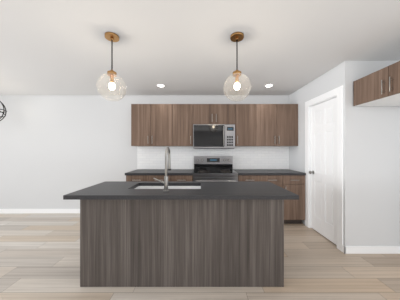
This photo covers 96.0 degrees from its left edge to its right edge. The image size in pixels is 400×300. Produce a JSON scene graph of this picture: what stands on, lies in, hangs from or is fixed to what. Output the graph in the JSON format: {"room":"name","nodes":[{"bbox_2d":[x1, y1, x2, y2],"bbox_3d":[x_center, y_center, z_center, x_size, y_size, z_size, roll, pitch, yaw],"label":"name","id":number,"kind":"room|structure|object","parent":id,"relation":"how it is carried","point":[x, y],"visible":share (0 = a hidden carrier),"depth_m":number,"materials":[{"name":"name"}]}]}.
{"room":"kitchen","nodes":[
{"label":"kitchen","id":0,"kind":"room"},
{"bbox_2d":[0,95,288,208],"bbox_3d":[-2.525,0.090,3.810,10.390,2.460,0.120,0,0,0],"label":"wall","id":1,"kind":"structure","parent":0,"point":[54,149],"depth_m":3.75,"materials":[{"name":"white paint"}]},
{"bbox_2d":[0,209,79,213],"bbox_3d":[-4.440,1.272,3.742,6.260,0.095,0.016,0,0,0],"label":"baseboard","id":2,"kind":"structure","parent":1,"relation":"attached to","point":[2,211],"depth_m":3.74,"materials":[{"name":"white wood"}]},
{"bbox_2d":[131,104,150,145],"bbox_3d":[-1.118,-0.472,3.569,0.365,0.794,0.354,0,0,0],"label":"upper cabinet","id":3,"kind":"object","parent":1,"relation":"attached to","point":[140,113],"depth_m":3.39,"materials":[{"name":"brown wood"}]},
{"bbox_2d":[151,104,174,145],"bbox_3d":[-0.728,-0.472,3.569,0.416,0.794,0.354,0,0,0],"label":"upper cabinet","id":4,"kind":"object","parent":1,"relation":"attached to","point":[162,115],"depth_m":3.39,"materials":[{"name":"brown wood"}]},
{"bbox_2d":[175,104,194,145],"bbox_3d":[-0.328,-0.472,3.569,0.383,0.794,0.354,0,0,0],"label":"upper cabinet","id":5,"kind":"object","parent":1,"relation":"attached to","point":[184,113],"depth_m":3.39,"materials":[{"name":"brown wood"}]},
{"bbox_2d":[137,146,288,168],"bbox_3d":[0.273,0.158,3.748,3.156,0.515,0.003,0,0,0],"label":"tile backsplash","id":6,"kind":"structure","parent":1,"relation":"attached to","point":[244,157],"depth_m":3.75,"materials":[{"name":"white tile"}]},
{"bbox_2d":[195,104,234,123],"bbox_3d":[0.265,-0.678,3.569,0.803,0.383,0.354,0,0,0],"label":"upper cabinet","id":7,"kind":"object","parent":1,"relation":"attached to","point":[204,113],"depth_m":3.39,"materials":[{"name":"brown wood"}]},
{"bbox_2d":[193,124,234,148],"bbox_3d":[0.265,-0.253,3.529,0.786,0.455,0.434,0,0,0],"label":"over-the-range microwave","id":8,"kind":"object","parent":7,"relation":"attached to","point":[213,136],"visible":1,"depth_m":3.36,"materials":[{"name":"silver metal"}]},
{"bbox_2d":[235,104,258,145],"bbox_3d":[0.861,-0.472,3.569,0.389,0.794,0.354,0,0,0],"label":"upper cabinet","id":9,"kind":"object","parent":1,"relation":"attached to","point":[255,124],"depth_m":3.39,"materials":[{"name":"brown wood"}]},
{"bbox_2d":[259,104,297,145],"bbox_3d":[1.454,-0.472,3.569,0.796,0.794,0.354,0,0,0],"label":"upper cabinet","id":10,"kind":"object","parent":1,"relation":"attached to","point":[278,123],"depth_m":3.39,"materials":[{"name":"brown wood"}]},
{"bbox_2d":[0,214,399,299],"bbox_3d":[-2.525,1.370,-0.225,10.390,0.100,8.190,0,0,0],"label":"floor","id":11,"kind":"structure","parent":0,"point":[39,256],"depth_m":1.94,"materials":[{"name":"laminate"}]},
{"bbox_2d":[126,177,148,180],"bbox_3d":[-1.095,0.880,3.438,0.390,0.880,0.614,0,0,0],"label":"base cabinet","id":12,"kind":"object","parent":11,"relation":"on","point":[127,178],"depth_m":3.13,"materials":[{"name":"brown wood"}]},
{"bbox_2d":[125,169,192,176],"bbox_3d":[-0.716,0.420,3.433,1.178,0.040,0.626,0,0,0],"label":"countertop","id":13,"kind":"structure","parent":12,"relation":"on","point":[138,172],"depth_m":3.13,"materials":[{"name":"black stone"}]},
{"bbox_2d":[149,177,172,180],"bbox_3d":[-0.708,0.880,3.438,0.386,0.880,0.614,0,0,0],"label":"base cabinet","id":14,"kind":"object","parent":11,"relation":"on","point":[150,178],"depth_m":3.13,"materials":[{"name":"brown wood"}]},
{"bbox_2d":[79,199,286,286],"bbox_3d":[-0.173,0.890,2.075,1.964,0.860,0.682,0,0,0],"label":"kitchen island","id":15,"kind":"object","parent":11,"relation":"on","point":[164,233],"depth_m":1.73,"materials":[{"name":"grey"}]},
{"bbox_2d":[63,183,298,198],"bbox_3d":[-0.175,0.440,2.035,2.184,0.040,0.738,0,0,0],"label":"island countertop","id":16,"kind":"structure","parent":15,"relation":"on","point":[101,190],"depth_m":1.78,"materials":[{"name":"black stone"}]},
{"bbox_2d":[151,147,170,190],"bbox_3d":[-0.395,0.193,1.910,0.155,0.454,0.207,0,0,0],"label":"faucet","id":17,"kind":"object","parent":16,"relation":"on","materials":[{"name":"silver metal"}]},
{"bbox_2d":[139,183,198,186],"bbox_3d":[-0.385,0.550,2.122,0.813,0.204,0.379,0,0,0],"label":"sink","id":18,"kind":"object","parent":16,"relation":"in","point":[140,184],"depth_m":2.30,"materials":[{"name":"silver metal"}]},
{"bbox_2d":[173,177,192,180],"bbox_3d":[-0.321,0.880,3.438,0.386,0.880,0.614,0,0,0],"label":"base cabinet","id":19,"kind":"object","parent":11,"relation":"on","point":[174,178],"depth_m":3.13,"materials":[{"name":"brown wood"}]},
{"bbox_2d":[193,156,237,180],"bbox_3d":[0.270,0.723,3.397,0.784,1.195,0.695,0,0,0],"label":"range","id":20,"kind":"object","parent":11,"relation":"on","point":[213,168],"visible":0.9,"depth_m":3.65,"materials":[{"name":"silver metal"}]},
{"bbox_2d":[238,177,260,180],"bbox_3d":[0.862,0.880,3.438,0.388,0.880,0.614,0,0,0],"label":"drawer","id":21,"kind":"object","parent":11,"relation":"on","point":[239,178],"depth_m":3.13,"materials":[{"name":"brown wood"}]},
{"bbox_2d":[261,177,284,223],"bbox_3d":[1.250,0.880,3.438,0.388,0.880,0.614,0,0,0],"label":"base cabinet","id":22,"kind":"object","parent":11,"relation":"on","point":[279,181],"depth_m":3.13,"materials":[{"name":"brown wood"}]},
{"bbox_2d":[285,177,304,223],"bbox_3d":[1.637,0.880,3.438,0.388,0.880,0.614,0,0,0],"label":"base cabinet","id":23,"kind":"object","parent":11,"relation":"on","point":[293,181],"depth_m":3.13,"materials":[{"name":"brown wood"}]},
{"bbox_2d":[233,169,304,176],"bbox_3d":[1.251,0.420,3.433,1.170,0.040,0.626,0,0,0],"label":"countertop","id":24,"kind":"structure","parent":23,"relation":"on","point":[241,172],"depth_m":3.13,"materials":[{"name":"black stone"}]},
{"bbox_2d":[0,0,399,94],"bbox_3d":[-2.525,-1.190,-0.225,10.390,0.100,8.190,0,0,0],"label":"ceiling","id":25,"kind":"structure","parent":0,"point":[174,47],"depth_m":1.93,"materials":[{"name":"white paint"}]},
{"bbox_2d":[0,101,6,120],"bbox_3d":[-3.560,-0.787,3.000,0.473,0.706,0.473,0,0,0],"label":"orb pendant","id":26,"kind":"object","parent":25,"relation":"hanging from","point":[3,109],"visible":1,"depth_m":3.07,"materials":[{"name":"black metal"}]},
{"bbox_2d":[96,32,126,100],"bbox_3d":[-0.880,-0.815,1.800,0.270,0.650,0.270,0,0,0],"label":"pendant light","id":27,"kind":"object","parent":25,"relation":"hanging from","point":[112,37],"visible":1,"depth_m":1.78,"materials":[{"name":"clear glass"}]},
{"bbox_2d":[223,32,250,100],"bbox_3d":[0.370,-0.815,1.800,0.270,0.650,0.270,0,0,0],"label":"pendant light","id":28,"kind":"object","parent":25,"relation":"hanging from","point":[236,37],"visible":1,"depth_m":1.78,"materials":[{"name":"clear glass"}]},
{"bbox_2d":[289,61,353,245],"bbox_3d":[1.909,0.090,3.025,0.110,2.460,1.450,0,0,0],"label":"wall","id":29,"kind":"structure","parent":0,"point":[341,74],"depth_m":2.33,"materials":[{"name":"white paint"}]},
{"bbox_2d":[309,97,336,244],"bbox_3d":[1.860,0.290,2.740,0.104,2.036,0.606,0,0,0],"label":"pantry door","id":30,"kind":"structure","parent":29,"relation":"in","point":[323,172],"depth_m":2.71,"materials":[{"name":"white wood"}]},
{"bbox_2d":[305,85,342,251],"bbox_3d":[1.901,0.241,2.740,0.126,2.157,0.824,0,0,0],"label":"door frame","id":31,"kind":"structure","parent":29,"relation":"attached to","point":[337,92],"depth_m":2.41,"materials":[{"name":"white wood"}]},
{"bbox_2d":[354,61,399,245],"bbox_3d":[2.257,0.090,2.355,0.586,2.460,0.110,0,0,0],"label":"wall","id":32,"kind":"structure","parent":0,"point":[376,175],"depth_m":2.30,"materials":[{"name":"white paint"}]},
{"bbox_2d":[353,61,399,105],"bbox_3d":[2.229,-0.713,1.857,0.636,0.315,0.855,0,0,0],"label":"upper cabinet","id":33,"kind":"object","parent":32,"relation":"attached to","point":[380,87],"visible":1,"depth_m":1.99,"materials":[{"name":"brown wood"}]}
]}

